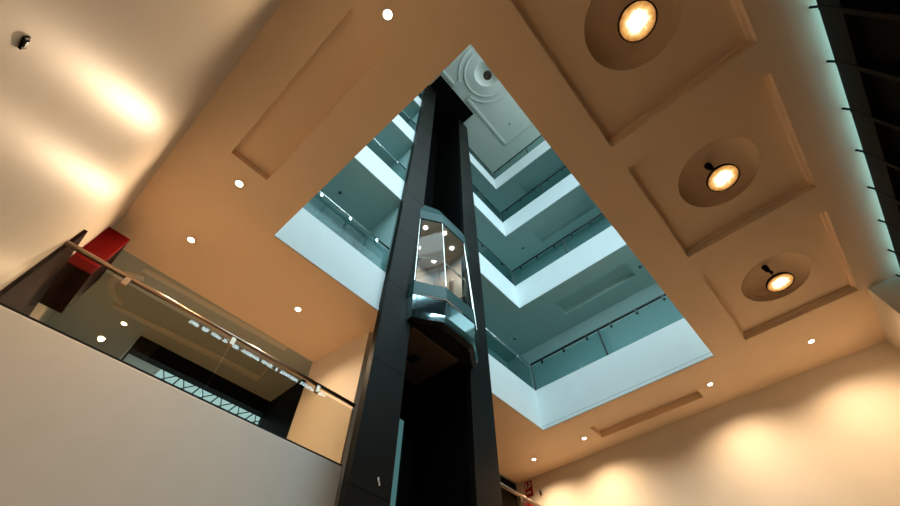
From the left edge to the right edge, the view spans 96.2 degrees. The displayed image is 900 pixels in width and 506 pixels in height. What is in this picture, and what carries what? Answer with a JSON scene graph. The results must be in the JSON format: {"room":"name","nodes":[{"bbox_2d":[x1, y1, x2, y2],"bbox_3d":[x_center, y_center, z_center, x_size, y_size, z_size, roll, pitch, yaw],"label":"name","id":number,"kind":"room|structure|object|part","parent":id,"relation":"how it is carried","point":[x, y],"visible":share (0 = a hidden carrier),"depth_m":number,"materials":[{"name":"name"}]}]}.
{"room":"building atrium lobby","nodes":[
{"label":"building atrium lobby","id":0,"kind":"room"},
{"bbox_2d":[119,341,157,373],"bbox_3d":[-6.446,3.870,10.229,5.200,0.001,4.243,-36,-62,23],"label":"ceiling","id":1,"kind":"structure","parent":0,"point":[129,358],"depth_m":9.26,"materials":[{"name":"white paint"}]},
{"bbox_2d":[152,368,259,424],"bbox_3d":[-6.023,3.741,10.212,1.048,0.186,3.024,-36,-62,23],"label":"skylight","id":2,"kind":"object","parent":1,"relation":"attached to","point":[162,374],"visible":0.18,"depth_m":10.19,"materials":[{"name":"teal tinted glass"},{"name":"cool white paint"}]},
{"bbox_2d":[0,0,282,322],"bbox_3d":[-5.442,1.673,3.650,18.418,6.908,0.156,-36,-62,23],"label":"wall","id":3,"kind":"structure","parent":0,"point":[101,93],"depth_m":2.82,"materials":[{"name":"beige paint"}]},
{"bbox_2d":[18,35,30,49],"bbox_3d":[-1.727,-0.853,1.640,0.062,0.029,0.015,-36,-62,23],"label":"wall sensor","id":4,"kind":"object","parent":3,"relation":"attached to","point":[25,40],"visible":1,"depth_m":1.63,"materials":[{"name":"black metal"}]},
{"bbox_2d":[0,229,87,315],"bbox_3d":[-5.420,1.297,4.365,3.214,2.366,0.039,-36,-62,23],"label":"wall panel","id":5,"kind":"object","parent":3,"relation":"attached to","point":[23,294],"visible":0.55,"depth_m":4.48,"materials":[{"name":"black paint"}]},
{"bbox_2d":[39,227,129,312],"bbox_3d":[-5.115,0.240,5.659,1.082,0.796,0.296,-36,-62,23],"label":"upper cabinet","id":6,"kind":"object","parent":3,"relation":"attached to","point":[79,273],"visible":0.82,"depth_m":5.42,"materials":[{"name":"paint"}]},
{"bbox_3d":[-4.724,-0.044,5.452,0.031,0.796,0.296,-36,-62,23],"label":"door","id":7,"kind":"part","parent":6,"relation":"part of","materials":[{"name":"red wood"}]},
{"bbox_2d":[0,305,342,505],"bbox_3d":[-2.838,2.891,2.846,0.084,4.188,4.092,-36,-62,23],"label":"wall","id":8,"kind":"structure","parent":0,"point":[80,425],"depth_m":3.84,"materials":[{"name":"paint"}]},
{"bbox_2d":[0,240,355,466],"bbox_3d":[-2.824,1.372,4.922,0.060,0.956,4.072,-36,-62,23],"label":"glass railing","id":9,"kind":"object","parent":8,"relation":"on","point":[127,278],"visible":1,"depth_m":4.84,"materials":[{"name":"beige metal"}]},
{"bbox_3d":[-2.822,1.109,5.284,0.060,0.060,4.072,-36,-62,23],"label":"handrail","id":10,"kind":"part","parent":9,"relation":"part of","materials":[{"name":"beige metal"}]},
{"bbox_2d":[45,250,517,483],"bbox_3d":[-5.193,5.528,10.467,9.246,0.001,10.764,-36,-62,23],"label":"ceiling","id":11,"kind":"structure","parent":0,"point":[91,319],"depth_m":7.49,"materials":[{"name":"beige paint"}]},
{"bbox_2d":[120,321,127,325],"bbox_3d":[-5.957,1.290,7.378,0.130,0.015,0.130,-36,-62,23],"label":"recessed light","id":12,"kind":"object","parent":11,"relation":"in","point":[123,323],"visible":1,"depth_m":7.37,"materials":[{"name":"white"}]},
{"bbox_2d":[287,332,372,505],"bbox_3d":[-2.003,3.890,5.122,1.508,6.697,0.515,-36,-62,23],"label":"wall","id":13,"kind":"structure","parent":0,"point":[322,423],"depth_m":6.72,"materials":[{"name":"beige paint"}]},
{"bbox_2d":[307,158,655,362],"bbox_3d":[1.608,-1.720,10.318,8.580,0.156,10.998,-36,-62,23],"label":"ceiling","id":14,"kind":"structure","parent":0,"point":[616,277],"depth_m":12.25,"materials":[{"name":"green paint"}]},
{"bbox_2d":[414,96,549,187],"bbox_3d":[1.723,-7.792,16.581,6.802,1.082,9.017,-36,-62,23],"label":"wall","id":15,"kind":"structure","parent":0,"point":[544,145],"depth_m":19.23,"materials":[{"name":"white paint"}]},
{"bbox_2d":[469,147,491,172],"bbox_3d":[1.482,-4.538,20.160,0.052,0.878,2.111,-36,-62,23],"label":"glass railing","id":16,"kind":"object","parent":15,"relation":"on","point":[469,147],"visible":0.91,"depth_m":20.52,"materials":[{"name":"grey metal"}]},
{"bbox_2d":[414,100,550,188],"bbox_3d":[1.726,-7.556,16.128,6.695,0.075,8.910,-36,-62,23],"label":"trim","id":17,"kind":"structure","parent":15,"relation":"attached to","point":[414,100],"depth_m":18.78,"materials":[{"name":"white paint"}]},
{"bbox_2d":[493,135,541,178],"bbox_3d":[4.539,-5.566,19.409,6.211,0.888,0.062,-36,-62,23],"label":"glass railing","id":18,"kind":"object","parent":15,"relation":"on","point":[540,135],"visible":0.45,"depth_m":20.32,"materials":[{"name":"grey metal"}]},
{"bbox_2d":[399,100,570,221],"bbox_3d":[1.629,-6.522,16.920,8.580,0.156,10.998,-36,-62,23],"label":"ceiling","id":19,"kind":"structure","parent":0,"point":[548,163],"depth_m":19.20,"materials":[{"name":"green paint"}]},
{"bbox_2d":[366,121,604,279],"bbox_3d":[1.619,-4.121,13.619,8.580,0.156,10.998,-36,-62,23],"label":"ceiling","id":20,"kind":"structure","parent":0,"point":[576,208],"depth_m":15.80,"materials":[{"name":"green paint"}]},
{"bbox_2d":[393,112,578,235],"bbox_3d":[1.585,-5.251,15.231,8.684,4.072,10.998,-36,-62,23],"label":"wall","id":21,"kind":"structure","parent":0,"point":[569,182],"depth_m":15.84,"materials":[{"name":"white paint"}]},
{"bbox_2d":[392,120,579,236],"bbox_3d":[1.715,-5.155,12.826,6.695,0.075,8.910,-36,-62,23],"label":"trim","id":22,"kind":"structure","parent":21,"relation":"attached to","point":[392,120],"depth_m":15.39,"materials":[{"name":"white paint"}]},
{"bbox_2d":[472,184,499,212],"bbox_3d":[1.471,-2.137,16.859,0.052,0.878,2.111,-36,-62,23],"label":"glass railing","id":23,"kind":"object","parent":21,"relation":"on","point":[472,184],"visible":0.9,"depth_m":17.20,"materials":[{"name":"grey metal"}]},
{"bbox_2d":[501,166,565,221],"bbox_3d":[4.528,-3.165,16.108,6.211,0.888,0.062,-36,-62,23],"label":"glass railing","id":24,"kind":"object","parent":21,"relation":"on","point":[564,166],"visible":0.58,"depth_m":16.92,"materials":[{"name":"grey metal"}]},
{"bbox_2d":[429,44,544,178],"bbox_3d":[1.640,-8.984,20.305,8.580,0.364,10.998,-36,-62,23],"label":"ceiling","id":25,"kind":"structure","parent":0,"point":[483,142],"depth_m":21.48,"materials":[{"name":"white paint"}]},
{"bbox_2d":[441,46,531,145],"bbox_3d":[2.231,-8.363,20.511,3.022,0.053,5.592,-36,-62,23],"label":"trim","id":26,"kind":"structure","parent":25,"relation":"attached to","point":[443,72],"depth_m":20.75,"materials":[{"name":"white paint"}]},
{"bbox_2d":[483,70,491,79],"bbox_3d":[1.838,-8.901,20.037,0.416,0.874,0.416,-36,-62,23],"label":"pendant lamp","id":27,"kind":"object","parent":25,"relation":"hanging from","point":[487,75],"visible":1,"depth_m":19.70,"materials":[{"name":"brown metal"}]},
{"bbox_2d":[356,146,625,307],"bbox_3d":[1.575,-2.850,11.930,8.684,4.072,10.998,-36,-62,23],"label":"wall","id":28,"kind":"structure","parent":0,"point":[609,239],"depth_m":12.63,"materials":[{"name":"white paint"}]},
{"bbox_2d":[373,138,406,170],"bbox_3d":[-2.524,-3.326,10.961,0.052,0.880,3.609,-36,-62,23],"label":"glass railing","id":29,"kind":"object","parent":28,"relation":"on","point":[374,139],"visible":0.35,"depth_m":11.76,"materials":[{"name":"silver metal"}]},
{"bbox_2d":[354,156,626,308],"bbox_3d":[1.705,-2.754,9.525,6.695,0.075,8.910,-36,-62,23],"label":"trim","id":30,"kind":"structure","parent":28,"relation":"attached to","point":[355,157],"depth_m":11.87,"materials":[{"name":"white paint"}]},
{"bbox_2d":[477,238,510,271],"bbox_3d":[1.461,0.264,13.558,0.052,0.878,2.111,-36,-62,23],"label":"glass railing","id":31,"kind":"object","parent":28,"relation":"on","point":[483,245],"visible":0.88,"depth_m":13.91,"materials":[{"name":"grey metal"}]},
{"bbox_2d":[512,213,602,285],"bbox_3d":[4.517,-0.764,12.806,6.211,0.888,0.062,-36,-62,23],"label":"glass railing","id":32,"kind":"object","parent":28,"relation":"on","point":[600,214],"visible":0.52,"depth_m":13.57,"materials":[{"name":"grey metal"}]},
{"bbox_2d":[274,204,713,430],"bbox_3d":[1.564,-0.449,8.629,8.684,4.072,10.998,-36,-62,23],"label":"wall","id":33,"kind":"structure","parent":0,"point":[676,344],"depth_m":9.47,"materials":[{"name":"white paint"}]},
{"bbox_2d":[107,267,287,380],"bbox_3d":[-4.588,1.353,7.422,1.440,0.047,3.199,-36,-62,23],"label":"trim","id":34,"kind":"structure","parent":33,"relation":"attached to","point":[114,279],"depth_m":7.30,"materials":[{"name":"beige paint"}]},
{"bbox_2d":[316,191,389,249],"bbox_3d":[-2.535,-0.925,7.659,0.052,0.880,3.609,-36,-62,23],"label":"glass railing","id":35,"kind":"object","parent":33,"relation":"on","point":[321,195],"visible":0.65,"depth_m":8.28,"materials":[{"name":"silver metal"}]},
{"bbox_2d":[274,233,712,429],"bbox_3d":[1.210,0.850,7.100,3.986,0.075,7.345,-36,-62,23],"label":"trim","id":36,"kind":"structure","parent":33,"relation":"attached to","point":[276,235],"depth_m":8.27,"materials":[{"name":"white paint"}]},
{"bbox_2d":[486,329,528,364],"bbox_3d":[1.450,2.665,10.256,0.052,0.878,2.111,-36,-62,23],"label":"glass railing","id":37,"kind":"object","parent":33,"relation":"on","point":[493,336],"visible":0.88,"depth_m":10.61,"materials":[{"name":"silver metal"}]},
{"bbox_2d":[530,293,665,390],"bbox_3d":[4.507,1.637,9.505,6.211,0.888,0.062,-36,-62,23],"label":"glass railing","id":38,"kind":"object","parent":33,"relation":"on","point":[664,294],"visible":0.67,"depth_m":10.19,"materials":[{"name":"grey metal"}]},
{"bbox_3d":[2.215,3.309,10.710,0.046,0.858,0.048,-36,-62,23],"label":"post","id":39,"kind":"part","parent":38,"relation":"part of","materials":[{"name":"grey metal"}]},
{"bbox_3d":[3.747,2.197,9.896,0.046,0.858,0.048,-36,-62,23],"label":"post","id":40,"kind":"part","parent":38,"relation":"part of","materials":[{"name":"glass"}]},
{"bbox_2d":[114,0,899,482],"bbox_3d":[1.694,0.396,6.995,9.277,0.458,10.764,-36,-62,23],"label":"ceiling","id":41,"kind":"structure","parent":0,"point":[750,85],"depth_m":5.62,"materials":[{"name":"paint"}]},
{"bbox_2d":[187,236,195,242],"bbox_3d":[-4.029,-0.205,6.285,0.130,0.015,0.130,-36,-62,23],"label":"recessed light","id":42,"kind":"object","parent":41,"relation":"in","point":[190,239],"visible":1,"depth_m":6.28,"materials":[{"name":"white"}]},
{"bbox_2d":[234,179,243,187],"bbox_3d":[-2.984,-0.981,5.717,0.130,0.015,0.130,-36,-62,23],"label":"recessed light","id":43,"kind":"object","parent":41,"relation":"in","point":[238,183],"visible":1,"depth_m":5.71,"materials":[{"name":"white"}]},
{"bbox_2d":[294,306,301,311],"bbox_3d":[-2.694,0.998,7.155,0.130,0.015,0.130,-36,-62,23],"label":"recessed light","id":44,"kind":"object","parent":41,"relation":"in","point":[297,309],"visible":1,"depth_m":7.15,"materials":[{"name":"white"}]},
{"bbox_2d":[382,8,393,20],"bbox_3d":[-0.694,-2.654,4.493,0.130,0.015,0.130,-36,-62,23],"label":"recessed light","id":45,"kind":"object","parent":41,"relation":"in","point":[387,13],"visible":1,"depth_m":4.49,"materials":[{"name":"white"}]},
{"bbox_2d":[617,0,657,42],"bbox_3d":[2.114,-2.733,4.721,0.432,0.442,0.432,-36,-62,23],"label":"pendant lamp","id":46,"kind":"object","parent":41,"relation":"hanging from","point":[637,20],"visible":1,"depth_m":4.55,"materials":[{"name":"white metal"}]},
{"bbox_2d":[704,163,739,191],"bbox_3d":[3.842,-1.177,5.848,0.432,0.442,0.432,-36,-62,23],"label":"pendant lamp","id":47,"kind":"object","parent":41,"relation":"hanging from","point":[721,178],"visible":1,"depth_m":5.68,"materials":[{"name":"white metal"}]},
{"bbox_2d":[761,265,794,292],"bbox_3d":[5.567,0.377,6.972,0.432,0.442,0.432,-36,-62,23],"label":"pendant lamp","id":48,"kind":"object","parent":41,"relation":"hanging from","point":[781,281],"visible":1,"depth_m":6.81,"materials":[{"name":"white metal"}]},
{"bbox_3d":[5.566,0.464,6.852,0.432,0.146,0.432,-36,-62,23],"label":"lamp shade","id":49,"kind":"part","parent":48,"relation":"part of","materials":[{"name":"brown metal"}]},
{"bbox_2d":[807,339,814,343],"bbox_3d":[6.811,1.667,7.611,0.130,0.015,0.130,-36,-62,23],"label":"recessed light","id":50,"kind":"object","parent":41,"relation":"in","point":[810,341],"visible":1,"depth_m":7.61,"materials":[{"name":"white"}]},
{"bbox_2d":[516,340,899,505],"bbox_3d":[1.643,8.423,8.505,17.836,6.856,0.156,-36,-62,23],"label":"wall","id":51,"kind":"structure","parent":0,"point":[828,434],"depth_m":7.85,"materials":[{"name":"beige paint"}]},
{"bbox_2d":[121,336,517,505],"bbox_3d":[-2.075,5.050,7.859,1.898,3.640,9.443,-36,-62,23],"label":"trim","id":52,"kind":"structure","parent":51,"relation":"attached to","point":[277,415],"depth_m":8.05,"materials":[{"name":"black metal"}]},
{"bbox_2d":[524,480,532,497],"bbox_3d":[2.077,6.228,10.657,0.224,0.374,0.026,-36,-62,23],"label":"fire sign","id":53,"kind":"object","parent":51,"relation":"attached to","point":[528,485],"visible":0.98,"depth_m":10.65,"materials":[{"name":"red plastic"}]},
{"bbox_2d":[809,0,899,276],"bbox_3d":[4.449,-0.443,1.947,0.289,6.693,9.038,-36,-62,23],"label":"wall","id":54,"kind":"structure","parent":0,"point":[863,36],"depth_m":4.46,"materials":[{"name":"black paint"}]},
{"bbox_3d":[4.428,-0.300,1.781,0.031,6.257,9.038,-36,-62,23],"label":"glass pane","id":55,"kind":"part","parent":54,"relation":"part of","materials":[{"name":"black"}]},
{"bbox_2d":[867,274,899,350],"bbox_3d":[7.952,2.906,4.472,0.686,6.856,1.882,-36,-62,23],"label":"wall","id":56,"kind":"structure","parent":0,"point":[885,295],"depth_m":6.72,"materials":[{"name":"beige paint"}]},
{"bbox_3d":[-1.820,7.053,3.184,18.366,0.156,10.972,-36,-62,23],"label":"floor","id":57,"kind":"structure","parent":0,"visible":0},
{"bbox_2d":[337,85,435,505],"bbox_3d":[-0.993,-1.584,11.137,0.153,22.872,0.686,-36,-62,23],"label":"steel pillar","id":58,"kind":"structure","parent":57,"relation":"on","point":[369,468],"depth_m":6.48,"materials":[{"name":"black metal"}]},
{"bbox_2d":[397,75,472,505],"bbox_3d":[-0.506,-0.723,11.855,2.314,23.023,2.548,-36,-62,23],"label":"shaft","id":59,"kind":"object","parent":57,"relation":"on","point":[435,455],"visible":0.39,"depth_m":8.04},
{"bbox_2d":[390,416,405,505],"bbox_3d":[-0.988,4.636,6.220,0.049,4.602,0.224,-36,-62,23],"label":"sidelight","id":60,"kind":"object","parent":59,"relation":"attached to","point":[398,459],"visible":0.55,"depth_m":7.36,"materials":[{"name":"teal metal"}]},
{"bbox_3d":[-0.988,4.636,6.220,0.049,4.602,0.224,-36,-62,23],"label":"frame","id":61,"kind":"part","parent":60,"relation":"part of","materials":[{"name":"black metal"}]},
{"bbox_2d":[404,205,478,393],"bbox_3d":[-0.454,0.625,10.031,1.856,5.000,2.018,-36,-62,23],"label":"cabin","id":62,"kind":"object","parent":59,"relation":"attached to","point":[441,336],"visible":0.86,"depth_m":8.26,"materials":[{"name":"silver metal"}]},
{"bbox_3d":[-0.711,2.087,8.036,1.212,0.034,1.290,-36,-62,23],"label":"underside panel","id":63,"kind":"part","parent":62,"relation":"part of","materials":[{"name":"brown paint"}]},
{"bbox_3d":[-0.116,0.561,9.603,0.587,0.042,1.601,-36,-62,23],"label":"handrail","id":64,"kind":"part","parent":62,"relation":"part of","materials":[{"name":"silver metal"}]},
{"bbox_3d":[0.040,1.136,10.310,0.156,1.300,0.031,-36,-62,23],"label":"control panel","id":65,"kind":"part","parent":62,"relation":"part of","materials":[{"name":"silver metal"}]},
{"bbox_2d":[457,118,501,505],"bbox_3d":[0.608,-0.133,12.187,0.139,22.872,0.686,-36,-62,23],"label":"steel pillar","id":66,"kind":"structure","parent":57,"relation":"on","point":[484,476],"depth_m":8.22,"materials":[{"name":"black metal"}]},
{"bbox_3d":[1.644,6.905,5.800,0.084,4.266,4.030,-36,-62,23],"label":"wall","id":67,"kind":"structure","parent":0,"visible":0},
{"bbox_2d":[500,482,540,505],"bbox_3d":[1.728,5.425,7.955,0.072,0.962,3.801,-36,-62,23],"label":"glass railing","id":68,"kind":"object","parent":67,"relation":"on","point":[521,497],"visible":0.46,"depth_m":8.03,"materials":[{"name":"beige metal"}]}
]}

